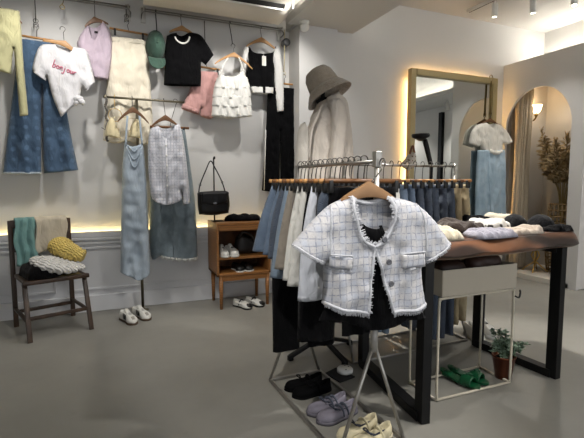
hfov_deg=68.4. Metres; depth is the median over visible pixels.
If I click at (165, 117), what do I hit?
wooden hanger
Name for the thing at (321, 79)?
bucket hat
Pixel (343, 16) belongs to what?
ceiling beam
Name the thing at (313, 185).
hanger
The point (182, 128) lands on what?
hanger
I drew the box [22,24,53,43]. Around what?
hanger
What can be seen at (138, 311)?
sandal
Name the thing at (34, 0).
hook
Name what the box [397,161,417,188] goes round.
hanger
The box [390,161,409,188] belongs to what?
hanger
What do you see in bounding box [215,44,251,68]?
wooden hanger
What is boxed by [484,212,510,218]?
folded ivory knit
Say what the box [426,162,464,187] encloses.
hanger
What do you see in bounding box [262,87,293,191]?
trousers
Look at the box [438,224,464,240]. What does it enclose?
folded cream top
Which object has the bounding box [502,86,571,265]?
wall
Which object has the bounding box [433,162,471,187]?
hanger
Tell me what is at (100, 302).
baseboard
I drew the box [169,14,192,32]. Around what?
wooden hanger
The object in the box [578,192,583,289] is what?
wall
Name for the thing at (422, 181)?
hanger
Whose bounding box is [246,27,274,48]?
wooden hanger
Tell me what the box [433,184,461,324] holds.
trousers
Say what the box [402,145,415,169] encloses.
pouch
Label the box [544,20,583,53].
wall
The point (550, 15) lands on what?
ceiling
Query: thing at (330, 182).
hanger
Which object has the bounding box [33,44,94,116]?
printed tee
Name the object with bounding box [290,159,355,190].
hanger
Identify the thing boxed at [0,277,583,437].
floor
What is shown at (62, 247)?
sweater
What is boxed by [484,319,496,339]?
sneaker
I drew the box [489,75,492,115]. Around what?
cord
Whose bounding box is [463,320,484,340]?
sneaker
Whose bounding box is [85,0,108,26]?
wooden hanger
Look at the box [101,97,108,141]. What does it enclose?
bead strand
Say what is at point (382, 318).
dress
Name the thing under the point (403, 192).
jeans
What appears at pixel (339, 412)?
shoe
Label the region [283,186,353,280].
skirt
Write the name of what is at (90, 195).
wall
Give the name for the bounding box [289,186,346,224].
skirt
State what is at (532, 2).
track spotlight
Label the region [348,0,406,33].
trim
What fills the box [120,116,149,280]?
dress
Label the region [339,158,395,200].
wooden hanger
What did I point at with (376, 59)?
wall
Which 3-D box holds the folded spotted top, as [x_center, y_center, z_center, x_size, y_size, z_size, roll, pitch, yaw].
[1.405,0.025,3.073,0.200,0.083,0.355,-1,5,-9]
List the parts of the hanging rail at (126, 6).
rod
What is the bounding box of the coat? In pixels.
[307,92,353,178]
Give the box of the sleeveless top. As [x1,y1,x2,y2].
[77,22,111,79]
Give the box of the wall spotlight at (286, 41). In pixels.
[281,38,289,47]
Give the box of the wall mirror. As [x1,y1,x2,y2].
[406,68,497,215]
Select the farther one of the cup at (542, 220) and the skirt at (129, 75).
the skirt at (129, 75)
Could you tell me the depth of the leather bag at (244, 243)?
4.74 m
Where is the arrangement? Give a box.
[536,126,570,271]
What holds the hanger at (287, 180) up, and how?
hanging from the clothes rack at (376, 155)
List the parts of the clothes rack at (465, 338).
post, leg, frame, rod, post, leg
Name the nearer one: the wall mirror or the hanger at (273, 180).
the hanger at (273, 180)
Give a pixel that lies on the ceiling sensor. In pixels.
(304, 23)
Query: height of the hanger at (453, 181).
0.218 m
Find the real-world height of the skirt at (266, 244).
0.438 m
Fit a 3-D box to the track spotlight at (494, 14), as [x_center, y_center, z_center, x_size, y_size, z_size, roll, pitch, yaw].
[2.443,-2.531,5.179,0.070,0.200,0.071,-2,5,-23]
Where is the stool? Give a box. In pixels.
[521,250,548,272]
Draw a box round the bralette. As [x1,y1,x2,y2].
[105,117,139,137]
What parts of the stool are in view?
leg, leg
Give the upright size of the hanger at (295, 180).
0.188 m
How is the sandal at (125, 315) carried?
on the floor at (196, 369)
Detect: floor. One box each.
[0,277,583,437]
[517,264,567,286]
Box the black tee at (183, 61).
[164,32,212,86]
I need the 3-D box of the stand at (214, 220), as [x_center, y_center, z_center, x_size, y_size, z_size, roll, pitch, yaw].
[-0.814,-0.325,4.656,0.120,0.700,0.122,-2,5,-23]
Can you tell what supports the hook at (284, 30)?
hanging from the hanging rail at (279, 30)
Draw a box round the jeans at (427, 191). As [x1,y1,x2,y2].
[400,184,432,322]
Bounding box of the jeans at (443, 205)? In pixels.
[417,184,447,338]
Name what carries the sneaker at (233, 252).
on the cabinet
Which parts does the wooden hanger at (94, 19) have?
arm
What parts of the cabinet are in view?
leg, panel, leg, panel, drawer, leg, panel, leg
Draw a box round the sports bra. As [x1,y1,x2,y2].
[504,214,554,226]
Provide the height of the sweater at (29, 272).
0.134 m
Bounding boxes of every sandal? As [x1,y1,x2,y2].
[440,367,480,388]
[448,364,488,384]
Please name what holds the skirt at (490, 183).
hanging from the cropped tee at (491, 137)
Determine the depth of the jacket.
1.96 m
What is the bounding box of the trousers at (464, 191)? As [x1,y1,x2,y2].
[441,184,469,320]
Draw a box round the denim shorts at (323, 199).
[317,191,328,214]
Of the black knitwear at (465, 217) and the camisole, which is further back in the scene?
the camisole
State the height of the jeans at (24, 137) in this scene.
1.240 m
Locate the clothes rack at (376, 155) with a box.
[269,151,404,437]
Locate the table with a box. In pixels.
[358,231,578,424]
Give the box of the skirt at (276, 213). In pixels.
[268,186,283,258]
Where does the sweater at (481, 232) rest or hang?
on the table
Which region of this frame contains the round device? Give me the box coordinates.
[337,365,352,374]
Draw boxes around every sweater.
[19,262,61,280]
[29,255,85,274]
[34,215,67,253]
[47,236,86,261]
[463,227,518,238]
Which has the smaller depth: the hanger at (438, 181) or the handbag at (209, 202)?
the hanger at (438, 181)
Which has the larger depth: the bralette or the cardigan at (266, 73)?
the cardigan at (266, 73)
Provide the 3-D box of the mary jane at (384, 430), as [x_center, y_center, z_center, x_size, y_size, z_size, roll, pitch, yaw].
[0.422,1.121,2.225,0.277,0.079,0.112,-3,6,-30]
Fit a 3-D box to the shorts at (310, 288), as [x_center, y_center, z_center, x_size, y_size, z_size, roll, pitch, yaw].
[0.290,0.127,2.339,0.563,0.608,0.070,-2,5,-23]
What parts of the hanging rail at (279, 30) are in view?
rod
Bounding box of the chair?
[7,217,93,343]
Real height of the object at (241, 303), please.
0.089 m
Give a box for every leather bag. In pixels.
[235,231,256,253]
[434,259,465,270]
[464,255,501,267]
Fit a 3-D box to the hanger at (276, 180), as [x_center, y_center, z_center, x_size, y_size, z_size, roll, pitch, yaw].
[0.103,-0.276,2.728,0.440,0.188,0.034,-2,5,-23]
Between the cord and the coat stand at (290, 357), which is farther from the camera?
the cord
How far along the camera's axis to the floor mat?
2.97 m
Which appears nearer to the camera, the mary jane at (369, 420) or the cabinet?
the mary jane at (369, 420)
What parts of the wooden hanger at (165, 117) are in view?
arm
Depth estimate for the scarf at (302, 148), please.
3.18 m
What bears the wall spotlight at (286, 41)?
attached to the wall at (90, 195)
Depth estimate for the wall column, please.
4.96 m
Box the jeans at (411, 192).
[407,185,415,202]
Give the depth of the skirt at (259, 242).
2.74 m
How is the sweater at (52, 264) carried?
on the chair
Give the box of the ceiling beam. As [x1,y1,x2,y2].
[286,0,397,32]
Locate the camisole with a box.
[211,57,251,118]
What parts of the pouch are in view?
handle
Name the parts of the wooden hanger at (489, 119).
arm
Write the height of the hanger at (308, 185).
0.188 m
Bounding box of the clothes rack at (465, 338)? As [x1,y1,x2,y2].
[333,164,467,364]
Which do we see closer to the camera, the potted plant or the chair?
the potted plant
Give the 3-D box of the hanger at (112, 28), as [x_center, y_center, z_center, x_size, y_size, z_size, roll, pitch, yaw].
[-1.654,-1.926,4.360,0.362,0.181,0.034,-2,5,-23]
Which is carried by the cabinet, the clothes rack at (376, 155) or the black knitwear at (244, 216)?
the black knitwear at (244, 216)
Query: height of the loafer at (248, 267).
0.075 m
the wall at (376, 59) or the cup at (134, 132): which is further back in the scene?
the wall at (376, 59)
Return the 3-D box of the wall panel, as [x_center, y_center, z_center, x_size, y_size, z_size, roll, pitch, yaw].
[-1.977,0.569,4.535,4.260,0.775,0.050,-2,5,-23]
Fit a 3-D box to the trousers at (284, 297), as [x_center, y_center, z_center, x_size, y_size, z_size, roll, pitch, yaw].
[0.083,0.324,2.826,0.458,1.084,0.069,-2,5,-20]
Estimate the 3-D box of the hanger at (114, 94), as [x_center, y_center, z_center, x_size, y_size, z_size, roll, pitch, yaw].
[-1.755,-1.097,4.259,0.130,0.267,0.049,-2,5,-23]
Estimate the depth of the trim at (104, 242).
4.48 m
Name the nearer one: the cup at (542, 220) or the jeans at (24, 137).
the cup at (542, 220)
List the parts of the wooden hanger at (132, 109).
arm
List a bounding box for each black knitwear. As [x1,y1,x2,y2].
[224,213,259,220]
[462,214,489,220]
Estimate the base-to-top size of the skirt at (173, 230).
1.422 m
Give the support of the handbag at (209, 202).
hanging from the stand at (214, 220)
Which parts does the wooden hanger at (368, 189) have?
arm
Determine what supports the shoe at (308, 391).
on the floor at (196, 369)
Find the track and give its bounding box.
[467,0,494,12]
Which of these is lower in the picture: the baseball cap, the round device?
the round device
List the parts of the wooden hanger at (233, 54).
arm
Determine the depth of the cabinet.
4.69 m
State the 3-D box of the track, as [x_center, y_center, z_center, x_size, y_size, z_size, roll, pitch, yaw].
[2.991,-2.535,3.863,0.035,0.043,3.700,-2,5,-23]
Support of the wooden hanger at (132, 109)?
hanging from the rack at (104, 96)
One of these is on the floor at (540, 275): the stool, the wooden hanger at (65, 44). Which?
the stool
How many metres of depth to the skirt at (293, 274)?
2.36 m
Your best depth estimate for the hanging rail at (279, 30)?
4.67 m
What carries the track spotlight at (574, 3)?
attached to the ceiling at (550, 15)
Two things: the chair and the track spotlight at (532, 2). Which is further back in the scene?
the track spotlight at (532, 2)
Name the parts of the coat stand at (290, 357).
leg, leg, leg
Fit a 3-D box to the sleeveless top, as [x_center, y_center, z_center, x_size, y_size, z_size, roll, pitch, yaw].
[-1.932,-1.666,4.211,0.315,0.560,0.097,-2,5,-23]
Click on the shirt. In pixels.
(167, 163)
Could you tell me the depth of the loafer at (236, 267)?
4.63 m
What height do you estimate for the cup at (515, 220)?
0.100 m
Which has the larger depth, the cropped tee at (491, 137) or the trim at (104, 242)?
the cropped tee at (491, 137)
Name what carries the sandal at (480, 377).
on the stand at (456, 283)
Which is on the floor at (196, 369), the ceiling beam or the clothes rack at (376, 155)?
the clothes rack at (376, 155)
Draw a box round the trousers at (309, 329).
[297,187,369,341]
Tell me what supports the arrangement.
on the floor at (540, 275)
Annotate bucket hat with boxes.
[306,64,350,109]
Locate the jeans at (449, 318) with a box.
[425,184,455,335]
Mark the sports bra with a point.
(515, 220)
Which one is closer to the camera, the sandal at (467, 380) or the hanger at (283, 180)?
the hanger at (283, 180)
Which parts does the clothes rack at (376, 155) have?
leg, post, leg, rod, frame, leg, post, leg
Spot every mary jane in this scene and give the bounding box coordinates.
[336,412,377,437]
[353,420,392,437]
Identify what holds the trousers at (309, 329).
in the clothes rack at (376, 155)
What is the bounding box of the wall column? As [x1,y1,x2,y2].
[289,24,337,178]
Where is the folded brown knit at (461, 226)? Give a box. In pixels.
[437,217,483,232]
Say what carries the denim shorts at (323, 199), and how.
hanging from the hanger at (323, 185)
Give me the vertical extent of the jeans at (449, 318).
1.236 m
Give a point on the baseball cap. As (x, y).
(155, 42)
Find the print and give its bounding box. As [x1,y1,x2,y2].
[52,59,75,74]
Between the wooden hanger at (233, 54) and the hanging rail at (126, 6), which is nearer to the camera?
the hanging rail at (126, 6)
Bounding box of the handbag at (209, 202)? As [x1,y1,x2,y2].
[197,160,229,214]
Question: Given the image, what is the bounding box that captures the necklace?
[174,36,189,43]
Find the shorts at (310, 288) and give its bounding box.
[298,187,356,301]
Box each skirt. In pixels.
[103,37,152,144]
[150,130,197,262]
[252,186,275,251]
[263,186,279,254]
[270,186,288,278]
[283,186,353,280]
[287,186,358,286]
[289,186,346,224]
[315,193,319,216]
[328,187,395,204]
[475,150,505,215]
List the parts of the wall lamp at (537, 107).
lamp shade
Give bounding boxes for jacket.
[291,196,451,317]
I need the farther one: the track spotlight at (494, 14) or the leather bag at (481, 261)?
the track spotlight at (494, 14)
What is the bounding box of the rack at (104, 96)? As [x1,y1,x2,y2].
[103,95,184,309]
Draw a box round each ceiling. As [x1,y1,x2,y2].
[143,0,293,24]
[294,0,583,32]
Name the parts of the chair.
post, rail, leg, rail, seat frame, cane panel, post, rail, leg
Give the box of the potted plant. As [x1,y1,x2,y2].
[488,328,530,379]
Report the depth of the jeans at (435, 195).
3.39 m
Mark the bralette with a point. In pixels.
(111, 130)
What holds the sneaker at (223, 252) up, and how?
on the cabinet
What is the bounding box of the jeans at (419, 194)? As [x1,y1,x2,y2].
[406,185,424,327]
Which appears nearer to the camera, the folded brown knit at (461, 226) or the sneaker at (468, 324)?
the folded brown knit at (461, 226)
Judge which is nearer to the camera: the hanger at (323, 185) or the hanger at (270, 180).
the hanger at (323, 185)
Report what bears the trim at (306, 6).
attached to the ceiling beam
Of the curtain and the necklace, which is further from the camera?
the curtain
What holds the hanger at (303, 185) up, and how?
hanging from the clothes rack at (376, 155)
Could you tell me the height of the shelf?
0.020 m
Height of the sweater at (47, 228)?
0.357 m
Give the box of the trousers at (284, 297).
[272,190,334,352]
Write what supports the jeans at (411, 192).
hanging from the hanger at (414, 181)
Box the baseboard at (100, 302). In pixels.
[0,279,271,320]
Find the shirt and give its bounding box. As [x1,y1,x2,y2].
[148,124,189,204]
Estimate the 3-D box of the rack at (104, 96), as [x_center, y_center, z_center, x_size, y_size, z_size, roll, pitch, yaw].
[-1.495,-0.138,4.474,0.787,2.194,0.120,-2,5,-23]
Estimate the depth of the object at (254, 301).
4.68 m
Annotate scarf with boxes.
[296,122,308,178]
[542,223,573,231]
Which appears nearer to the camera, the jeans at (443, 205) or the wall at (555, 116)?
the jeans at (443, 205)
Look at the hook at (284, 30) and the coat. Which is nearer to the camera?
the coat
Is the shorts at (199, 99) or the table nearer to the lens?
the table
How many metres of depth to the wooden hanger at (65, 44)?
4.02 m
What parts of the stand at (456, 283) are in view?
floor rail, floor rail, wire frame, floor rail, wire frame, floor rail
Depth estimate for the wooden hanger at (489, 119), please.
5.94 m
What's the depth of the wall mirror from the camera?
5.73 m
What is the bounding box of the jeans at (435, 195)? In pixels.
[401,184,439,339]
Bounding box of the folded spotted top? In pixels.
[469,218,510,227]
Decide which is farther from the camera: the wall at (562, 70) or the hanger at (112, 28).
the wall at (562, 70)
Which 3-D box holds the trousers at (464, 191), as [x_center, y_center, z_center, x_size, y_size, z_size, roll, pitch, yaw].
[1.345,0.270,3.700,0.093,1.136,0.453,-2,5,-24]
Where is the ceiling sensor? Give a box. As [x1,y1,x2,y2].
[299,19,308,31]
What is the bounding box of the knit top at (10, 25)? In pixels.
[0,8,27,115]
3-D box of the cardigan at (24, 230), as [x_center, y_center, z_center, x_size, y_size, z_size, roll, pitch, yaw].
[-2.498,0.206,4.016,0.194,0.450,0.133,-5,7,-43]
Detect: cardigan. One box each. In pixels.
[13,217,37,266]
[240,46,283,111]
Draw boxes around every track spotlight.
[491,0,497,18]
[530,0,536,14]
[571,0,577,7]
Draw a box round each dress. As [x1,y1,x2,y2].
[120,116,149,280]
[318,222,425,329]
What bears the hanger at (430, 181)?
hanging from the clothes rack at (465, 338)
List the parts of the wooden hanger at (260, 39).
arm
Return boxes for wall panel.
[0,235,271,303]
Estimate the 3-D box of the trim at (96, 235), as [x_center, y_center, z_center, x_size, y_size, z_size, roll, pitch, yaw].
[-1.972,0.169,4.487,4.260,0.091,0.077,-2,5,-23]
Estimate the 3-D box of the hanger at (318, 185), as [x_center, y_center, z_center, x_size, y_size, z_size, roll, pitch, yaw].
[0.311,-0.235,2.259,0.440,0.188,0.034,-2,5,-23]
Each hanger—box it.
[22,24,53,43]
[43,26,72,50]
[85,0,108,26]
[108,94,121,121]
[110,19,147,39]
[117,97,148,123]
[150,99,188,129]
[151,98,176,126]
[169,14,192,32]
[201,64,219,74]
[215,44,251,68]
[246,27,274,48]
[269,161,303,189]
[272,161,307,189]
[275,161,335,190]
[278,160,339,190]
[282,160,344,190]
[286,159,349,190]
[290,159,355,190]
[294,158,360,191]
[298,158,363,191]
[302,157,343,191]
[307,157,348,191]
[312,156,384,192]
[318,156,390,192]
[324,155,400,192]
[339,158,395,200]
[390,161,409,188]
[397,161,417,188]
[400,161,433,187]
[405,161,425,187]
[409,161,441,187]
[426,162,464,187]
[428,161,449,187]
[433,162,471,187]
[435,162,456,187]
[483,112,497,123]
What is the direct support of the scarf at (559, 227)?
on the table
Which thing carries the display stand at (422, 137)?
on the floor at (196, 369)
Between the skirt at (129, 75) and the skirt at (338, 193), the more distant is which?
the skirt at (129, 75)
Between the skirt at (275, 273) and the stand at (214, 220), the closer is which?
the skirt at (275, 273)
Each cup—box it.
[128,119,139,137]
[504,214,527,226]
[527,214,554,226]
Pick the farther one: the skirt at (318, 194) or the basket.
the basket
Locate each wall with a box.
[0,0,288,234]
[337,5,544,183]
[499,43,583,290]
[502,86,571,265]
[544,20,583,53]
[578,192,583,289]
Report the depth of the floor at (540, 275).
6.00 m
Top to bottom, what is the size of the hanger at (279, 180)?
0.188 m
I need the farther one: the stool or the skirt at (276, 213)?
the stool
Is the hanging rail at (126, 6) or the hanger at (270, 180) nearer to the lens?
the hanger at (270, 180)
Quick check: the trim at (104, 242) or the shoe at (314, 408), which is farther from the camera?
the trim at (104, 242)
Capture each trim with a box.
[0,227,207,244]
[0,236,270,297]
[287,0,321,24]
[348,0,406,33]
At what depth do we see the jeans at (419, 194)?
3.31 m
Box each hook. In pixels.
[33,0,38,26]
[283,30,285,74]
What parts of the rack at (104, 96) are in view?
cross rod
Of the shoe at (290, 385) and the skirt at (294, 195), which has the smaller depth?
the skirt at (294, 195)
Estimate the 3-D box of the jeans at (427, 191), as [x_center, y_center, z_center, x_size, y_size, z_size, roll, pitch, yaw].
[0.992,0.298,3.555,0.089,1.166,0.453,-2,5,-23]
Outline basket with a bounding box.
[544,203,566,271]
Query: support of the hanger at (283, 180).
hanging from the clothes rack at (376, 155)
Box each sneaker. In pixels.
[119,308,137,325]
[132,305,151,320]
[219,244,229,257]
[225,243,239,256]
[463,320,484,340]
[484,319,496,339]
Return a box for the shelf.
[219,252,266,259]
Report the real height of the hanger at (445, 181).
0.218 m
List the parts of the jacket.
flap trim, neck trim, trim, trim, neck trim, flap trim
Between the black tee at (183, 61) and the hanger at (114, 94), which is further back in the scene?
the black tee at (183, 61)
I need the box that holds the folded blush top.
[503,224,543,234]
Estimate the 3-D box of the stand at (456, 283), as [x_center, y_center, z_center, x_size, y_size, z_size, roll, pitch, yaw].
[1.143,0.696,2.848,0.671,0.814,0.294,-2,5,-23]
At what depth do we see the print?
4.00 m
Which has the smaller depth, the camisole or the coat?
the coat
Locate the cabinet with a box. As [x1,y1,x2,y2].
[208,219,270,309]
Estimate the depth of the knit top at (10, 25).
3.80 m
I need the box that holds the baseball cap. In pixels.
[146,30,165,68]
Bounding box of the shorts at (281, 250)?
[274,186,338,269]
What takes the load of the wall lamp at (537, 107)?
attached to the wall at (555, 116)
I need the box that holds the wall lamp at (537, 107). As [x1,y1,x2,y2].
[532,104,541,120]
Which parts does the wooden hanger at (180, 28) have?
arm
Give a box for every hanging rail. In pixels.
[65,0,130,20]
[140,6,283,40]
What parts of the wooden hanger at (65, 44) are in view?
arm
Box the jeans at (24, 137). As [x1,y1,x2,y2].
[3,39,77,173]
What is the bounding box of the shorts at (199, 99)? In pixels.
[181,71,217,118]
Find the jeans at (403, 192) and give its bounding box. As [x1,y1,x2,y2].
[399,185,407,200]
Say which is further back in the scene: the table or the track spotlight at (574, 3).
the track spotlight at (574, 3)
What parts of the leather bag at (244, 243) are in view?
handle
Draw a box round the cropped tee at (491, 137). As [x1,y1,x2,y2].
[469,123,512,154]
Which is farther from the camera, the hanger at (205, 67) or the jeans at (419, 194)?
the hanger at (205, 67)
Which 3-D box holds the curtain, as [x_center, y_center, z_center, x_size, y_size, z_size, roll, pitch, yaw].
[3.519,-0.688,6.306,0.767,2.792,0.142,-3,6,-27]
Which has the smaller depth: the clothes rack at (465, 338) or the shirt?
the clothes rack at (465, 338)
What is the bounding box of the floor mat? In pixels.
[326,368,354,382]
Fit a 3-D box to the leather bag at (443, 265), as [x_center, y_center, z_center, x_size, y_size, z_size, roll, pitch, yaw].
[1.008,0.348,2.748,0.259,0.198,0.128,-2,5,-23]
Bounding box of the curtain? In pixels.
[509,89,534,267]
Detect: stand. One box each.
[211,156,223,221]
[287,92,351,364]
[408,259,520,400]
[412,133,433,178]

